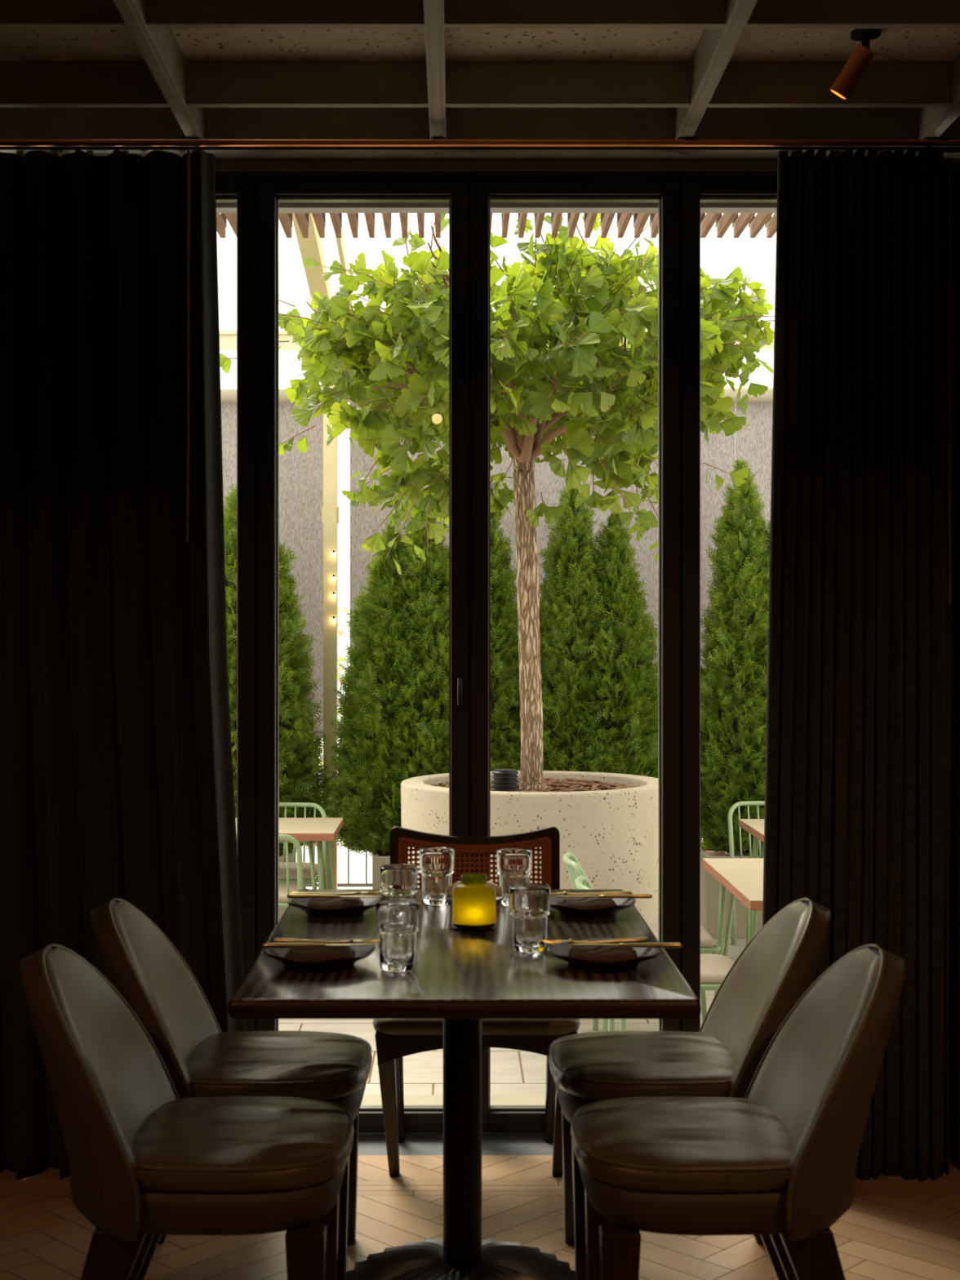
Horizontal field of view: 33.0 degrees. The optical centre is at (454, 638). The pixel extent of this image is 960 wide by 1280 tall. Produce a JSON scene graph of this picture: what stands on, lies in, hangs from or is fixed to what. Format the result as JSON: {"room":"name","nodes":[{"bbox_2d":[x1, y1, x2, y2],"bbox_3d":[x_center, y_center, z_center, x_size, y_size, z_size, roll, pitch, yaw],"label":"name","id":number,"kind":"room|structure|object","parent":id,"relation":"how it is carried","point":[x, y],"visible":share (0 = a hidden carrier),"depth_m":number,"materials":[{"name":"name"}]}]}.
{"room":"restaurant dining room","nodes":[
{"label":"restaurant dining room","id":0,"kind":"room"},
{"bbox_2d":[0,0,959,139],"bbox_3d":[0.000,-1.565,0.680,4.800,0.550,7.960,0,0,0],"label":"ceiling","id":1,"kind":"structure","parent":0,"point":[187,57],"depth_m":3.89,"materials":[{"name":"concrete"}]},
{"bbox_2d":[0,136,959,154],"bbox_3d":[0.000,-1.273,4.146,4.580,0.062,0.128,0,0,0],"label":"curtain rod","id":2,"kind":"object","parent":1,"relation":"attached to","point":[686,144],"visible":0.84,"depth_m":4.08,"materials":[{"name":"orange metal"}]},
{"bbox_2d":[0,148,246,1179],"bbox_3d":[-1.227,0.059,4.119,1.441,2.598,0.132,0,0,0],"label":"curtain","id":3,"kind":"object","parent":2,"relation":"hanging from","point":[117,774],"visible":0.83,"depth_m":4.11,"materials":[{"name":"black fabric"}]},
{"bbox_2d":[762,148,949,1182],"bbox_3d":[1.011,0.059,4.118,0.491,2.598,0.136,0,0,0],"label":"curtain","id":4,"kind":"object","parent":2,"relation":"hanging from","point":[855,819],"visible":0.84,"depth_m":4.09,"materials":[{"name":"black fabric"}]},
{"bbox_2d":[830,28,880,99],"bbox_3d":[0.932,-1.335,3.769,0.117,0.148,0.067,0,0,22],"label":"ceiling spotlight","id":5,"kind":"object","parent":1,"relation":"attached to","point":[862,56],"visible":0.99,"depth_m":3.76,"materials":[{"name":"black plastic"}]},
{"bbox_2d":[0,1155,959,1279],"bbox_3d":[0.000,1.409,0.532,4.600,0.101,7.464,0,0,0],"label":"floor","id":6,"kind":"structure","parent":0,"point":[894,1227],"depth_m":3.71,"materials":[{"name":"brown wood"}]},
{"bbox_2d":[19,943,354,1279],"bbox_3d":[-0.486,0.960,2.950,0.602,0.801,0.461,0,0,0],"label":"upholstered dining chair","id":7,"kind":"object","parent":6,"relation":"on","point":[145,1161],"visible":1,"depth_m":2.78,"materials":[{"name":"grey leather"}]},
{"bbox_2d":[133,1096,354,1193],"bbox_3d":[-0.388,0.911,2.950,0.405,0.061,0.436,0,0,0],"label":"seat cushion","id":8,"kind":"object","parent":7,"relation":"on","point":[237,1144],"depth_m":2.83,"materials":[{"name":"brown leather"}]},
{"bbox_2d":[89,897,372,1279],"bbox_3d":[-0.479,0.960,3.480,0.602,0.801,0.461,0,0,0],"label":"upholstered dining chair","id":9,"kind":"object","parent":6,"relation":"on","point":[200,1060],"visible":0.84,"depth_m":3.38,"materials":[{"name":"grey leather"}]},
{"bbox_2d":[186,1031,372,1100],"bbox_3d":[-0.381,0.911,3.480,0.405,0.061,0.436,0,0,0],"label":"seat cushion","id":10,"kind":"object","parent":9,"relation":"on","point":[308,1064],"depth_m":3.37,"materials":[{"name":"brown leather"}]},
{"bbox_2d":[226,888,701,1279],"bbox_3d":[0.017,0.985,3.345,0.804,0.750,1.220,0,0,0],"label":"dining table","id":11,"kind":"object","parent":6,"relation":"on","point":[462,979],"visible":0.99,"depth_m":3.13,"materials":[{"name":"brown wood"}]},
{"bbox_2d":[263,937,375,971],"bbox_3d":[-0.252,0.594,3.029,0.210,0.032,0.209,0,0,0],"label":"plate","id":12,"kind":"object","parent":11,"relation":"on","point":[361,952],"visible":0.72,"depth_m":2.97,"materials":[{"name":"black ceramic"}]},
{"bbox_2d":[262,942,375,948],"bbox_3d":[-0.252,0.571,3.016,0.210,0.010,0.014,0,0,-4],"label":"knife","id":13,"kind":"object","parent":12,"relation":"on","point":[265,945],"visible":1,"depth_m":3.01,"materials":[{"name":"metal"}]},
{"bbox_2d":[283,946,355,960],"bbox_3d":[-0.252,0.585,3.030,0.124,0.023,0.092,0,0,3],"label":"folded napkin","id":14,"kind":"object","parent":12,"relation":"on","point":[309,953],"visible":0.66,"depth_m":3.00,"materials":[{"name":"brown fabric"}]},
{"bbox_2d":[271,937,378,944],"bbox_3d":[-0.242,0.570,3.050,0.205,0.012,0.022,0,0,6],"label":"fork","id":15,"kind":"object","parent":12,"relation":"on","point":[275,940],"visible":0.88,"depth_m":3.05,"materials":[{"name":"metal"}]},
{"bbox_2d":[287,891,382,918],"bbox_3d":[-0.264,0.594,3.600,0.209,0.032,0.210,0,0,16],"label":"plate","id":16,"kind":"object","parent":11,"relation":"on","point":[368,903],"visible":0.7,"depth_m":3.54,"materials":[{"name":"black ceramic"}]},
{"bbox_2d":[287,893,382,898],"bbox_3d":[-0.265,0.571,3.586,0.210,0.010,0.014,0,0,3],"label":"knife","id":17,"kind":"object","parent":16,"relation":"on","point":[289,895],"visible":1,"depth_m":3.59,"materials":[{"name":"metal"}]},
{"bbox_2d":[306,897,363,908],"bbox_3d":[-0.265,0.585,3.600,0.124,0.023,0.092,0,0,-2],"label":"folded napkin","id":18,"kind":"object","parent":16,"relation":"on","point":[320,903],"visible":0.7,"depth_m":3.57,"materials":[{"name":"brown fabric"}]},
{"bbox_2d":[290,890,381,895],"bbox_3d":[-0.262,0.570,3.620,0.205,0.012,0.022,0,0,-4],"label":"fork","id":19,"kind":"object","parent":16,"relation":"on","point":[359,892],"visible":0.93,"depth_m":3.62,"materials":[{"name":"metal"}]},
{"bbox_2d":[375,897,419,972],"bbox_3d":[-0.105,0.547,2.990,0.081,0.125,0.081,0,0,0],"label":"water tumbler","id":20,"kind":"object","parent":11,"relation":"on","point":[397,919],"visible":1,"depth_m":2.96,"materials":[{"name":"clear glass"}]},
{"bbox_2d":[379,863,417,899],"bbox_3d":[-0.118,0.547,3.450,0.081,0.125,0.081,0,0,0],"label":"water tumbler","id":21,"kind":"object","parent":11,"relation":"on","point":[396,880],"visible":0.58,"depth_m":3.42,"materials":[{"name":"clear glass"}]},
{"bbox_2d":[419,847,454,905],"bbox_3d":[-0.040,0.547,3.730,0.081,0.125,0.081,0,0,0],"label":"water tumbler","id":22,"kind":"object","parent":11,"relation":"on","point":[437,865],"visible":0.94,"depth_m":3.70,"materials":[{"name":"clear glass"}]},
{"bbox_2d":[451,873,496,931],"bbox_3d":[0.042,0.554,3.415,0.094,0.112,0.094,0,0,0],"label":"candle jar","id":23,"kind":"object","parent":11,"relation":"on","point":[473,899],"visible":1,"depth_m":3.38,"materials":[{"name":"yellow glass"}]},
{"bbox_2d":[444,896,503,906],"bbox_3d":[0.045,0.596,3.660,0.132,0.027,0.132,0,0,0],"label":"dish","id":24,"kind":"object","parent":11,"relation":"on","point":[449,900],"visible":0.2,"depth_m":3.63,"materials":[{"name":"black ceramic"}]},
{"bbox_2d":[446,880,461,897],"bbox_3d":[0.012,0.565,3.662,0.070,0.035,0.034,0,0,-29],"label":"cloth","id":25,"kind":"object","parent":24,"relation":"in","point":[449,890],"visible":0.37,"depth_m":3.64,"materials":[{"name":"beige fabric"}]},
{"bbox_2d":[486,880,502,897],"bbox_3d":[0.078,0.565,3.662,0.070,0.035,0.034,0,0,29],"label":"cloth","id":26,"kind":"object","parent":24,"relation":"in","point":[499,890],"visible":0.38,"depth_m":3.64,"materials":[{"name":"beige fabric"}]},
{"bbox_2d":[497,848,532,906],"bbox_3d":[0.138,0.547,3.710,0.081,0.125,0.081,0,0,0],"label":"water tumbler","id":27,"kind":"object","parent":11,"relation":"on","point":[514,865],"visible":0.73,"depth_m":3.68,"materials":[{"name":"clear glass"}]},
{"bbox_2d":[508,883,550,953],"bbox_3d":[0.147,0.547,3.170,0.081,0.125,0.081,0,0,0],"label":"water tumbler","id":28,"kind":"object","parent":11,"relation":"on","point":[529,907],"visible":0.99,"depth_m":3.14,"materials":[{"name":"clear glass"}]},
{"bbox_2d":[550,891,635,918],"bbox_3d":[0.299,0.594,3.601,0.210,0.032,0.209,0,0,31],"label":"plate","id":29,"kind":"object","parent":11,"relation":"on","point":[622,903],"visible":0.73,"depth_m":3.54,"materials":[{"name":"black ceramic"}]},
{"bbox_2d":[557,897,617,908],"bbox_3d":[0.298,0.585,3.600,0.124,0.023,0.092,0,0,-5],"label":"folded napkin","id":30,"kind":"object","parent":29,"relation":"on","point":[580,902],"visible":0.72,"depth_m":3.57,"materials":[{"name":"brown fabric"}]},
{"bbox_2d":[550,890,631,895],"bbox_3d":[0.296,0.570,3.620,0.205,0.012,0.022,0,0,-7],"label":"fork","id":31,"kind":"object","parent":29,"relation":"on","point":[628,892],"visible":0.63,"depth_m":3.62,"materials":[{"name":"metal"}]},
{"bbox_2d":[557,893,652,898],"bbox_3d":[0.333,0.571,3.590,0.210,0.010,0.014,0,0,-2],"label":"knife","id":32,"kind":"object","parent":29,"relation":"on","point":[630,895],"visible":1,"depth_m":3.59,"materials":[{"name":"metal"}]},
{"bbox_2d":[546,937,659,971],"bbox_3d":[0.279,0.594,3.031,0.210,0.032,0.209,0,0,-43],"label":"plate","id":33,"kind":"object","parent":11,"relation":"on","point":[562,951],"visible":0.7,"depth_m":2.97,"materials":[{"name":"black ceramic"}]},
{"bbox_2d":[542,937,648,944],"bbox_3d":[0.267,0.570,3.049,0.205,0.012,0.022,0,0,-10],"label":"fork","id":34,"kind":"object","parent":33,"relation":"on","point":[643,940],"visible":0.99,"depth_m":3.05,"materials":[{"name":"metal"}]},
{"bbox_2d":[569,945,637,960],"bbox_3d":[0.279,0.585,3.030,0.124,0.023,0.092,0,0,3],"label":"folded napkin","id":35,"kind":"object","parent":33,"relation":"on","point":[591,953],"visible":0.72,"depth_m":3.00,"materials":[{"name":"brown fabric"}]},
{"bbox_2d":[568,942,682,948],"bbox_3d":[0.319,0.571,3.020,0.210,0.010,0.014,0,0,2],"label":"knife","id":36,"kind":"object","parent":33,"relation":"on","point":[673,945],"visible":1,"depth_m":3.01,"materials":[{"name":"metal"}]},
{"bbox_2d":[372,826,580,1176],"bbox_3d":[0.055,0.933,4.191,0.516,0.858,0.432,0,0,0],"label":"chair","id":37,"kind":"object","parent":6,"relation":"on","point":[395,1038],"visible":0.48,"depth_m":4.07,"materials":[{"name":"brown wood"}]},
{"bbox_2d":[548,897,831,1279],"bbox_3d":[0.506,0.960,3.480,0.602,0.801,0.461,0,0,0],"label":"upholstered dining chair","id":38,"kind":"object","parent":6,"relation":"on","point":[780,962],"visible":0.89,"depth_m":3.38,"materials":[{"name":"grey leather"}]},
{"bbox_2d":[548,1031,734,1101],"bbox_3d":[0.407,0.911,3.480,0.405,0.061,0.436,0,0,0],"label":"seat cushion","id":39,"kind":"object","parent":38,"relation":"on","point":[602,1065],"depth_m":3.37,"materials":[{"name":"brown leather"}]},
{"bbox_2d":[570,943,905,1279],"bbox_3d":[0.516,0.960,2.950,0.602,0.801,0.461,0,0,0],"label":"upholstered dining chair","id":40,"kind":"object","parent":6,"relation":"on","point":[779,1161],"visible":1,"depth_m":2.79,"materials":[{"name":"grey leather"}]},
{"bbox_2d":[570,1096,792,1193],"bbox_3d":[0.417,0.911,2.950,0.405,0.061,0.436,0,0,0],"label":"seat cushion","id":41,"kind":"object","parent":40,"relation":"on","point":[647,1144],"depth_m":2.83,"materials":[{"name":"brown leather"}]},
{"bbox_2d":[0,107,959,213],"bbox_3d":[0.000,0.035,4.478,4.800,3.650,0.485,0,0,0],"label":"wall","id":42,"kind":"structure","parent":0,"point":[15,123],"depth_m":4.24,"materials":[{"name":"paint"}]},
{"bbox_2d":[215,174,256,1031],"bbox_3d":[-0.830,0.040,4.455,0.574,2.616,0.070,0,0,0],"label":"door","id":43,"kind":"structure","parent":42,"relation":"in","point":[241,189],"depth_m":4.42,"materials":[{"name":"black metal"}]},
{"bbox_2d":[257,174,468,1133],"bbox_3d":[-0.249,0.040,4.435,0.578,2.616,0.110,0,0,0],"label":"door","id":44,"kind":"structure","parent":42,"relation":"in","point":[272,189],"depth_m":4.42,"materials":[{"name":"black metal"}]},
{"bbox_2d":[360,1094,545,1105],"bbox_3d":[0.040,1.580,4.730,3.520,0.460,0.140,0,0,0],"label":"trim","id":45,"kind":"structure","parent":42,"relation":"attached to","point":[367,1100],"depth_m":4.74,"materials":[{"name":"grey metal"}]},
{"bbox_2d":[358,1132,553,1155],"bbox_3d":[0.000,1.410,4.462,4.600,0.100,0.396,0,0,0],"label":"window sill","id":46,"kind":"structure","parent":42,"relation":"attached to","point":[369,1144],"depth_m":4.36,"materials":[{"name":"black metal"}]},
{"bbox_2d":[256,177,681,1031],"bbox_3d":[0.040,0.040,4.463,2.332,2.616,0.046,0,0,0],"label":"window frame","id":47,"kind":"structure","parent":42,"relation":"attached to","point":[469,178],"depth_m":4.44,"materials":[{"name":"black metal"}]},
{"bbox_2d":[216,213,776,238],"bbox_3d":[-0.208,-1.755,5.282,4.216,0.680,1.115,0,0,0],"label":"pergola","id":48,"kind":"object","parent":42,"relation":"attached to","point":[723,222],"visible":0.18,"depth_m":5.67,"materials":[{"name":"wood"}]},
{"bbox_2d":[215,170,777,177],"bbox_3d":[0.040,0.037,4.487,3.520,2.645,0.165,0,0,0],"label":"trim","id":49,"kind":"structure","parent":42,"relation":"attached to","point":[469,173],"depth_m":4.41,"materials":[{"name":"black metal"}]},
{"bbox_2d":[471,174,679,1133],"bbox_3d":[0.331,0.040,4.455,0.572,2.616,0.070,0,0,0],"label":"door","id":50,"kind":"structure","parent":42,"relation":"in","point":[663,189],"depth_m":4.42,"materials":[{"name":"black metal"}]},
{"bbox_2d":[681,174,777,1032],"bbox_3d":[0.910,0.040,4.455,0.576,2.616,0.070,0,0,0],"label":"window frame","id":51,"kind":"structure","parent":42,"relation":"in","point":[696,189],"depth_m":4.42,"materials":[{"name":"black metal"}]},
{"bbox_2d":[296,672,702,888],"bbox_3d":[0.000,1.920,50.450,80.000,0.100,79.100,0,0,0],"label":"floor","id":52,"kind":"structure","parent":0,"point":[357,860],"depth_m":13.40,"materials":[{"name":"concrete"}]},
{"bbox_2d":[305,606,349,846],"bbox_3d":[-1.057,0.534,14.598,2.324,2.712,0.744,0,0,0],"label":"flowering bush","id":53,"kind":"object","parent":52,"relation":"on","point":[342,660],"visible":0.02,"depth_m":14.63,"materials":[{"name":"plant"}]},
{"bbox_2d":[318,652,350,835],"bbox_3d":[-1.000,0.988,13.200,5.200,1.764,0.060,0,0,0],"label":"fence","id":54,"kind":"object","parent":52,"relation":"on","point":[340,655],"visible":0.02,"depth_m":13.20,"materials":[{"name":"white metal"}]},
{"bbox_2d":[279,888,746,1094],"bbox_3d":[0.000,1.770,7.913,18.000,0.100,6.506,0,0,0],"label":"floor","id":55,"kind":"structure","parent":0,"point":[513,1072],"depth_m":6.62,"materials":[{"name":"grey tile"}]},
{"bbox_2d":[279,851,296,919],"bbox_3d":[-1.685,1.485,9.620,1.430,0.470,0.640,0,0,0],"label":"planter box","id":56,"kind":"object","parent":55,"relation":"on","point":[282,910],"visible":0.09,"depth_m":9.30,"materials":[{"name":"beige concrete"}]},
{"bbox_2d":[223,482,337,856],"bbox_3d":[-1.217,0.149,9.633,1.085,2.321,1.121,0,0,-32],"label":"shrub","id":57,"kind":"object","parent":56,"relation":"in","point":[300,777],"visible":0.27,"depth_m":9.46,"materials":[{"name":"green plant"}]},
{"bbox_2d":[235,817,343,888],"bbox_3d":[-0.960,1.345,8.430,0.720,0.752,0.700,0,0,0],"label":"table","id":58,"kind":"object","parent":55,"relation":"on","point":[309,831],"visible":0.28,"depth_m":8.23,"materials":[{"name":"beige wood"}]},
{"bbox_2d":[279,834,306,907],"bbox_3d":[-0.965,1.324,7.979,0.476,0.794,0.654,0,0,0],"label":"wire chair","id":59,"kind":"object","parent":55,"relation":"on","point":[285,888],"visible":0.11,"depth_m":7.77,"materials":[{"name":"metal"}]},
{"bbox_2d":[279,882,306,903],"bbox_3d":[-0.965,1.261,8.050,0.426,0.046,0.450,0,0,0],"label":"seat cushion","id":60,"kind":"object","parent":59,"relation":"on","point":[293,887],"depth_m":8.01,"materials":[{"name":"fabric"}]},
{"bbox_2d":[279,802,326,887],"bbox_3d":[-0.955,1.324,8.871,0.476,0.794,0.654,0,0,0],"label":"wire chair","id":61,"kind":"object","parent":55,"relation":"on","point":[307,879],"visible":0.3,"depth_m":9.00,"materials":[{"name":"metal"}]},
{"bbox_2d":[279,862,317,879],"bbox_3d":[-0.955,1.261,8.800,0.426,0.046,0.450,0,0,0],"label":"seat cushion","id":62,"kind":"object","parent":61,"relation":"on","point":[282,865],"depth_m":8.67,"materials":[{"name":"fabric"}]},
{"bbox_2d":[321,383,338,888],"bbox_3d":[-0.764,-0.080,10.000,0.180,3.600,0.180,0,0,0],"label":"steel post","id":63,"kind":"object","parent":55,"relation":"on","point":[330,510],"visible":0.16,"depth_m":9.96,"materials":[{"name":"metal"}]},
{"bbox_2d":[292,213,332,311],"bbox_3d":[-0.764,-2.190,8.000,0.100,0.779,4.100,0,0,0],"label":"rafter","id":64,"kind":"object","parent":63,"relation":"on","point":[312,246],"visible":0.02,"depth_m":8.64,"materials":[{"name":"beige paint"}]},
{"bbox_2d":[219,330,773,351],"bbox_3d":[0.050,-1.865,10.150,7.300,0.110,0.140,0,0,0],"label":"beam","id":65,"kind":"structure","parent":63,"relation":"attached to","point":[228,339],"depth_m":10.10,"materials":[{"name":"beige paint"}]},
{"bbox_2d":[335,226,355,312],"bbox_3d":[-0.600,-2.190,8.000,0.024,0.779,4.100,0,0,0],"label":"rafter","id":66,"kind":"object","parent":65,"relation":"attached to","point":[340,242],"visible":0.02,"depth_m":8.65,"materials":[{"name":"beige paint"}]},
{"bbox_2d":[220,387,773,402],"bbox_3d":[0.050,-1.526,10.150,7.100,0.094,0.094,0,0,0],"label":"tube","id":67,"kind":"object","parent":63,"relation":"attached to","point":[228,394],"visible":0.02,"depth_m":10.11,"materials":[{"name":"grey metal"}]},
{"bbox_2d":[221,402,323,733],"bbox_3d":[-1.577,-0.450,10.200,1.545,2.099,0.024,0,0,0],"label":"wall","id":68,"kind":"structure","parent":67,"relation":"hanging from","point":[300,473],"depth_m":10.20,"materials":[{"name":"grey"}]},
{"bbox_2d":[350,436,391,493],"bbox_3d":[-0.523,-1.091,10.200,0.257,0.354,0.024,0,0,0],"label":"wall","id":69,"kind":"structure","parent":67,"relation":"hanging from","point":[360,461],"depth_m":10.20,"materials":[{"name":"grey concrete"}]},
{"bbox_2d":[350,499,395,618],"bbox_3d":[-0.513,-0.501,10.200,0.277,0.744,0.024,0,0,0],"label":"wall","id":70,"kind":"structure","parent":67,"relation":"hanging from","point":[363,523],"depth_m":10.20,"materials":[{"name":"grey concrete"}]},
{"bbox_2d":[490,442,514,490],"bbox_3d":[0.303,-1.083,10.200,0.144,0.298,0.024,0,0,0],"label":"wall","id":71,"kind":"structure","parent":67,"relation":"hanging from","point":[500,468],"depth_m":10.20,"materials":[{"name":"grey concrete"}]},
{"bbox_2d":[493,499,517,602],"bbox_3d":[0.321,-0.552,10.200,0.149,0.642,0.024,0,0,0],"label":"wall","id":72,"kind":"structure","parent":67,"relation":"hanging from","point":[508,521],"depth_m":10.20,"materials":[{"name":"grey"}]},
{"bbox_2d":[536,515,558,599],"bbox_3d":[0.585,-0.511,10.200,0.133,0.529,0.024,0,0,0],"label":"wall","id":73,"kind":"structure","parent":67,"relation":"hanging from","point":[542,532],"depth_m":10.20,"materials":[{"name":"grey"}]},
{"bbox_2d":[533,448,568,507],"bbox_3d":[0.611,-1.009,10.200,0.216,0.364,0.024,0,0,0],"label":"wall","id":74,"kind":"structure","parent":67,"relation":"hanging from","point":[546,482],"depth_m":10.20,"materials":[{"name":"grey concrete"}]},
{"bbox_2d":[583,503,613,555],"bbox_3d":[0.906,-0.686,10.200,0.180,0.323,0.024,0,0,0],"label":"wall","id":75,"kind":"structure","parent":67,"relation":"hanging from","point":[601,516],"depth_m":10.20,"materials":[{"name":"grey concrete"}]},
{"bbox_2d":[616,484,657,531],"bbox_3d":[1.150,-0.824,10.200,0.257,0.293,0.024,0,0,0],"label":"wall","id":76,"kind":"structure","parent":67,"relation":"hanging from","point":[646,505],"depth_m":10.20,"materials":[{"name":"grey concrete"}]},
{"bbox_2d":[629,527,657,663],"bbox_3d":[1.191,-0.272,10.200,0.175,0.852,0.024,0,0,0],"label":"wall","id":77,"kind":"structure","parent":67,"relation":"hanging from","point":[648,571],"depth_m":10.20,"materials":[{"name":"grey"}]},
{"bbox_2d":[700,427,735,667],"bbox_3d":[1.658,-0.573,10.200,0.216,1.504,0.024,0,0,0],"label":"wall","id":78,"kind":"structure","parent":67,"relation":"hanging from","point":[718,451],"depth_m":10.20,"materials":[{"name":"grey concrete"}]},
{"bbox_2d":[303,733,372,886],"bbox_3d":[-0.003,1.167,10.600,7.005,1.105,0.040,0,0,0],"label":"metal railing","id":79,"kind":"object","parent":55,"relation":"on","point":[348,884],"visible":0.02,"depth_m":10.59,"materials":[{"name":"metal"}]},
{"bbox_2d":[372,851,390,888],"bbox_3d":[0.355,1.485,9.620,1.650,0.470,0.640,0,0,0],"label":"planter box","id":80,"kind":"object","parent":55,"relation":"on","point":[383,859],"visible":0.12,"depth_m":9.30,"materials":[{"name":"beige concrete"}]},
{"bbox_2d":[326,508,493,857],"bbox_3d":[-0.229,0.223,9.617,1.088,2.166,0.902,0,0,-11],"label":"shrub","id":81,"kind":"object","parent":80,"relation":"on","point":[394,711],"visible":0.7,"depth_m":9.43,"materials":[{"name":"green plant"}]},
{"bbox_2d":[490,489,520,771],"bbox_3d":[0.227,0.192,9.619,0.653,2.186,0.614,0,0,7],"label":"shrub","id":82,"kind":"object","parent":80,"relation":"in","point":[505,721],"visible":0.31,"depth_m":9.50,"materials":[{"name":"green plant"}]},
{"bbox_2d":[515,472,657,777],"bbox_3d":[0.834,0.137,9.624,1.036,2.321,0.795,0,0,0],"label":"shrub","id":83,"kind":"object","parent":80,"relation":"on","point":[600,704],"visible":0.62,"depth_m":9.47,"materials":[{"name":"green plant"}]},
{"bbox_2d":[400,770,657,922],"bbox_3d":[0.400,1.212,8.000,1.328,1.017,1.328,0,0,10],"label":"round planter","id":84,"kind":"object","parent":55,"relation":"on","point":[609,821],"visible":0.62,"depth_m":7.46,"materials":[{"name":"concrete"}]},
{"bbox_2d":[219,213,774,791],"bbox_3d":[0.341,-0.656,7.997,2.595,2.851,2.533,0,0,37],"label":"ginkgo tree","id":85,"kind":"object","parent":84,"relation":"in","point":[392,362],"visible":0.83,"depth_m":7.42,"materials":[{"name":"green plant"}]},
{"bbox_2d":[492,768,518,791],"bbox_3d":[0.247,0.708,7.850,0.128,0.148,0.128,0,0,0],"label":"pipe","id":86,"kind":"object","parent":84,"relation":"in","point":[504,780],"visible":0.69,"depth_m":7.80,"materials":[{"name":"black plastic"}]},
{"bbox_2d":[562,852,719,1031],"bbox_3d":[0.789,1.324,6.900,0.654,0.794,0.476,0,0,0],"label":"wire chair","id":87,"kind":"object","parent":55,"relation":"on","point":[708,944],"visible":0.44,"depth_m":6.80,"materials":[{"name":"metal"}]},
{"bbox_2d":[646,922,715,947],"bbox_3d":[0.860,1.261,6.900,0.450,0.046,0.426,0,0,0],"label":"seat cushion","id":88,"kind":"object","parent":87,"relation":"on","point":[706,940],"depth_m":6.77,"materials":[{"name":"fabric"}]},
{"bbox_2d":[574,875,733,1031],"bbox_3d":[0.789,1.324,6.200,0.654,0.794,0.476,0,0,0],"label":"wire chair","id":89,"kind":"object","parent":55,"relation":"on","point":[714,968],"visible":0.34,"depth_m":6.10,"materials":[{"name":"metal"}]},
{"bbox_2d":[700,953,733,984],"bbox_3d":[0.860,1.261,6.200,0.450,0.046,0.426,0,0,0],"label":"seat cushion","id":90,"kind":"object","parent":89,"relation":"on","point":[714,968],"depth_m":6.10,"materials":[{"name":"fabric"}]},
{"bbox_2d":[700,842,762,938],"bbox_3d":[2.175,1.485,9.620,1.450,0.470,0.640,0,0,0],"label":"planter box","id":91,"kind":"object","parent":55,"relation":"on","point":[709,885],"visible":0.15,"depth_m":9.30,"materials":[{"name":"beige concrete"}]},
{"bbox_2d":[700,458,770,856],"bbox_3d":[1.798,0.143,9.618,0.955,2.429,0.763,0,0,0],"label":"shrub","id":92,"kind":"object","parent":91,"relation":"in","point":[734,678],"visible":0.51,"depth_m":9.47,"materials":[{"name":"green plant"}]},
{"bbox_2d":[702,857,763,995],"bbox_3d":[1.448,1.345,6.580,0.703,0.752,1.160,0,0,0],"label":"table","id":93,"kind":"object","parent":55,"relation":"on","point":[743,877],"visible":0.31,"depth_m":6.83,"materials":[{"name":"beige wood"}]},
{"bbox_2d":[728,800,764,945],"bbox_3d":[1.790,1.324,8.951,0.476,0.794,0.654,0,0,0],"label":"wire chair","id":94,"kind":"object","parent":55,"relation":"on","point":[748,803],"visible":0.23,"depth_m":9.16,"materials":[{"name":"metal"}]},
{"bbox_2d":[738,818,764,940],"bbox_3d":[1.880,1.345,8.370,0.700,0.752,0.700,0,0,0],"label":"table","id":95,"kind":"object","parent":55,"relation":"on","point":[755,827],"visible":0.22,"depth_m":8.62,"materials":[{"name":"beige wood"}]},
{"bbox_2d":[735,402,773,543],"bbox_3d":[2.685,-0.450,10.200,1.830,2.099,0.024,0,0,0],"label":"wall","id":96,"kind":"structure","parent":0,"point":[753,442],"depth_m":10.20,"materials":[{"name":"grey concrete"}]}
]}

